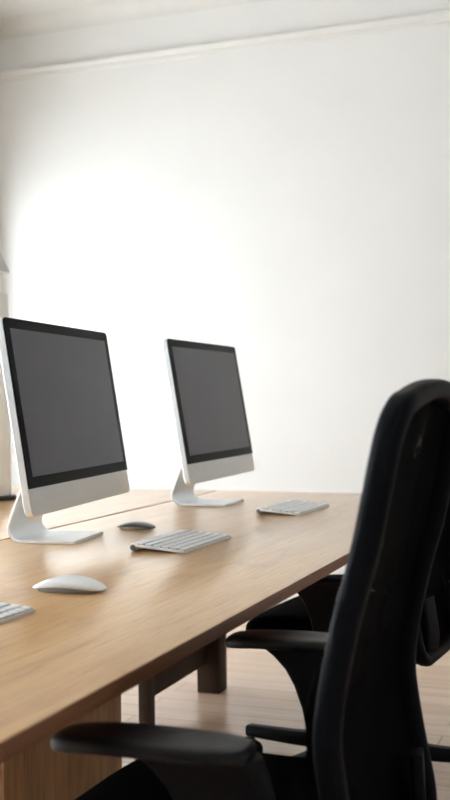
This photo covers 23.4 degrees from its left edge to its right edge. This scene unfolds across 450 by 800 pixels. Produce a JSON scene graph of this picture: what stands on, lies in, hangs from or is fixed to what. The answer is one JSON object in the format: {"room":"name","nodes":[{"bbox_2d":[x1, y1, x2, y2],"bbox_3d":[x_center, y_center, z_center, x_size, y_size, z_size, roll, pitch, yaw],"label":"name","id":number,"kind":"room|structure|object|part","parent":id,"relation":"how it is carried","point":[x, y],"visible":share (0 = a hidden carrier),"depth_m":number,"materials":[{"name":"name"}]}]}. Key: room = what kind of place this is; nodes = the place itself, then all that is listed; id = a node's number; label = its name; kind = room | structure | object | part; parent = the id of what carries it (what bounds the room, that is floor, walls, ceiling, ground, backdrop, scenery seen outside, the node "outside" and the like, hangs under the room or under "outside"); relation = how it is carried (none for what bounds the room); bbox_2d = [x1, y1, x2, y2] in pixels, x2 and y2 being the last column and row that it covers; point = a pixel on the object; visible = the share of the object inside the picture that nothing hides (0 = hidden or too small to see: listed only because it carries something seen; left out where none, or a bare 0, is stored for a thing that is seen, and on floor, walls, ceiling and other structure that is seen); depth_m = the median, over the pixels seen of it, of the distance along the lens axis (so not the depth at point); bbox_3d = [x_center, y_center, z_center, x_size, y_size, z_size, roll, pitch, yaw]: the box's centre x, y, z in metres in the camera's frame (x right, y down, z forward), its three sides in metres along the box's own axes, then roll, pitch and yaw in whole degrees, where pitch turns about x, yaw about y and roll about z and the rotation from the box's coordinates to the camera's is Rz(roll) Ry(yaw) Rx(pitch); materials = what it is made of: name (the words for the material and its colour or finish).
{"room":"office","nodes":[
{"label":"office","id":0,"kind":"room"},
{"bbox_2d":[0,218,0,290],"bbox_3d":[-2.596,-0.521,3.006,0.150,3.215,6.960,-1,0,21],"label":"wall","id":1,"kind":"structure","parent":0,"point":[0,218],"depth_m":6.22,"materials":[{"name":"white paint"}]},
{"bbox_2d":[0,0,107,16],"bbox_3d":[0.409,-2.221,1.924,6.570,0.120,7.110,-1,0,21],"label":"ceiling","id":2,"kind":"structure","parent":0,"point":[7,7],"depth_m":5.93,"materials":[{"name":"paint"}]},
{"bbox_2d":[0,0,266,39],"bbox_3d":[1.682,-2.132,5.030,6.420,0.100,0.100,-1,0,21],"label":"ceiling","id":3,"kind":"structure","parent":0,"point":[110,11],"depth_m":5.96,"materials":[{"name":"white paint"}]},
{"bbox_2d":[0,0,449,573],"bbox_3d":[1.674,-0.574,5.176,6.570,3.215,0.150,-1,0,21],"label":"wall","id":4,"kind":"structure","parent":0,"point":[287,207],"depth_m":5.68,"materials":[{"name":"white paint"}]},
{"bbox_2d":[0,10,449,82],"bbox_3d":[1.698,-1.879,5.065,6.420,0.064,0.026,-1,0,21],"label":"trim","id":5,"kind":"structure","parent":4,"relation":"attached to","point":[437,17],"depth_m":5.70,"materials":[{"name":"white paint"}]},
{"bbox_2d":[280,593,298,602],"bbox_3d":[1.732,0.966,5.073,6.420,0.135,0.019,-1,0,21],"label":"baseboard","id":6,"kind":"structure","parent":4,"relation":"attached to","point":[296,594],"depth_m":5.60,"materials":[{"name":"white paint"}]},
{"bbox_2d":[121,603,449,799],"bbox_3d":[0.447,1.113,1.929,6.570,0.120,7.110,-1,0,21],"label":"floor","id":7,"kind":"structure","parent":0,"point":[260,690],"depth_m":3.78,"materials":[{"name":"brown wood"}]},
{"bbox_2d":[0,695,121,799],"bbox_3d":[-0.574,0.719,2.699,0.420,0.690,0.570,-1,0,21],"label":"panel","id":8,"kind":"object","parent":7,"relation":"on","point":[39,772],"visible":0.06,"depth_m":2.57,"materials":[{"name":"brown wood"}]},
{"bbox_2d":[0,486,360,763],"bbox_3d":[-0.669,0.708,2.414,1.768,0.715,3.620,-1,0,21],"label":"desk","id":9,"kind":"object","parent":7,"relation":"on","point":[160,618],"visible":0.68,"depth_m":2.07,"materials":[{"name":"brown wood"}]},
{"bbox_2d":[0,252,15,500],"bbox_3d":[-0.802,-0.098,3.809,0.130,0.895,0.130,-1,0,21],"label":"table lamp","id":10,"kind":"object","parent":9,"relation":"on","point":[5,431],"visible":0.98,"depth_m":3.78,"materials":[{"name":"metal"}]},
{"bbox_3d":[-0.806,-0.491,3.809,0.104,0.090,0.104,-1,0,21],"label":"lamp shade","id":11,"kind":"part","parent":10,"relation":"part of","materials":[{"name":"white fabric"}]},
{"bbox_2d":[0,602,34,623],"bbox_3d":[-0.425,0.339,1.675,0.139,0.019,0.281,-1,0,22],"label":"keyboard","id":12,"kind":"object","parent":9,"relation":"on","point":[8,612],"visible":1,"depth_m":1.75,"materials":[{"name":"metal"}]},
{"bbox_2d":[0,317,129,543],"bbox_3d":[-0.425,0.080,2.721,0.176,0.532,0.650,-1,0,14],"label":"desktop computer","id":13,"kind":"object","parent":9,"relation":"on","point":[59,382],"visible":1,"depth_m":2.64,"materials":[{"name":"metal"}]},
{"bbox_2d":[32,575,106,593],"bbox_3d":[-0.283,0.333,1.976,0.138,0.027,0.076,-1,0,17],"label":"computer mouse","id":14,"kind":"object","parent":9,"relation":"on","point":[63,584],"visible":1,"depth_m":1.95,"materials":[{"name":"white plastic"}]},
{"bbox_2d":[117,521,155,529],"bbox_3d":[-0.238,0.335,2.916,0.108,0.018,0.060,-1,0,19],"label":"computer mouse","id":15,"kind":"object","parent":9,"relation":"on","point":[136,525],"visible":1,"depth_m":2.89,"materials":[{"name":"grey plastic"}]},
{"bbox_3d":[-0.252,0.713,3.468,0.034,0.691,0.057,-1,0,21],"label":"leg","id":16,"kind":"part","parent":9,"relation":"part of","materials":[{"name":"brown wood"}]},
{"bbox_2d":[130,529,230,552],"bbox_3d":[-0.101,0.334,2.583,0.139,0.019,0.281,-1,0,22],"label":"keyboard","id":17,"kind":"object","parent":9,"relation":"on","point":[179,541],"visible":1,"depth_m":2.54,"materials":[{"name":"metal"}]},
{"bbox_3d":[-0.163,0.659,3.707,0.025,0.586,0.453,-1,0,21],"label":"modesty panel","id":18,"kind":"part","parent":9,"relation":"part of","materials":[{"name":"brown wood"}]},
{"bbox_2d":[162,338,253,506],"bbox_3d":[-0.059,0.076,3.584,0.186,0.529,0.650,-1,0,19],"label":"desktop computer","id":19,"kind":"object","parent":9,"relation":"on","point":[214,442],"visible":1,"depth_m":3.52,"materials":[{"name":"metal"}]},
{"bbox_3d":[-0.039,0.002,3.577,0.065,0.380,0.648,-1,0,19],"label":"glass panel","id":20,"kind":"part","parent":19,"relation":"part of","materials":[{"name":"black glass"}]},
{"bbox_3d":[-0.050,0.710,3.949,0.087,0.691,0.080,-1,0,21],"label":"leg","id":21,"kind":"part","parent":9,"relation":"part of","materials":[{"name":"brown wood"}]},
{"bbox_2d":[256,500,328,515],"bbox_3d":[0.211,0.329,3.336,0.139,0.019,0.281,-1,0,24],"label":"keyboard","id":22,"kind":"object","parent":9,"relation":"on","point":[292,507],"visible":1,"depth_m":3.29,"materials":[{"name":"metal"}]},
{"bbox_2d":[51,379,449,799],"bbox_3d":[0.035,0.516,1.600,0.748,1.085,0.729,-1,0,-36],"label":"office chair","id":23,"kind":"object","parent":7,"relation":"on","point":[355,683],"visible":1,"depth_m":1.53,"materials":[{"name":"black fabric"}]},
{"bbox_3d":[-0.021,0.648,1.646,0.476,0.097,0.490,-1,0,22],"label":"seat","id":24,"kind":"part","parent":23,"relation":"part of","materials":[{"name":"black fabric"}]},
{"bbox_3d":[0.001,0.569,1.402,0.198,0.280,0.197,-1,0,22],"label":"armrest","id":25,"kind":"part","parent":23,"relation":"part of","materials":[{"name":"black plastic"}]},
{"bbox_3d":[0.121,0.566,1.824,0.198,0.280,0.197,-1,0,22],"label":"armrest","id":26,"kind":"part","parent":23,"relation":"part of","materials":[{"name":"black plastic"}]},
{"bbox_3d":[0.251,0.318,1.535,0.131,0.694,0.468,-1,0,22],"label":"backrest frame","id":27,"kind":"part","parent":23,"relation":"part of","materials":[{"name":"black plastic"}]},
{"bbox_3d":[0.243,0.319,1.538,0.106,0.656,0.440,-1,0,22],"label":"panel","id":28,"kind":"part","parent":23,"relation":"part of","materials":[{"name":"black fabric"}]},
{"bbox_2d":[245,498,449,762],"bbox_3d":[0.354,0.510,2.990,0.762,1.084,0.742,-1,0,26],"label":"office chair","id":29,"kind":"object","parent":7,"relation":"on","point":[312,610],"visible":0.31,"depth_m":2.86,"materials":[{"name":"black plastic"}]},
{"bbox_3d":[0.204,0.953,3.092,0.351,0.067,0.058,-1,0,41],"label":"leg","id":30,"kind":"part","parent":29,"relation":"part of","materials":[{"name":"black plastic"}]},
{"bbox_3d":[0.334,0.606,2.967,0.476,0.097,0.490,-1,0,26],"label":"seat","id":31,"kind":"part","parent":29,"relation":"part of","materials":[{"name":"black fabric"}]},
{"bbox_3d":[0.183,0.954,2.853,0.351,0.067,0.058,-1,0,-31],"label":"leg","id":32,"kind":"part","parent":29,"relation":"part of","materials":[{"name":"black plastic"}]},
{"bbox_3d":[0.259,0.556,2.761,0.198,0.222,0.197,-1,0,26],"label":"armrest","id":33,"kind":"part","parent":29,"relation":"part of","materials":[{"name":"black plastic"}]},
{"bbox_3d":[0.577,0.312,2.847,0.131,0.694,0.468,-1,0,26],"label":"backrest frame","id":34,"kind":"part","parent":29,"relation":"part of","materials":[{"name":"black plastic"}]},
{"bbox_3d":[0.569,0.313,2.851,0.106,0.656,0.440,-1,0,26],"label":"panel","id":35,"kind":"part","parent":29,"relation":"part of","materials":[{"name":"black"}]},
{"bbox_3d":[0.561,0.949,2.941,0.351,0.067,0.058,-1,0,5],"label":"leg","id":36,"kind":"part","parent":29,"relation":"part of","materials":[{"name":"black plastic"}]}
]}

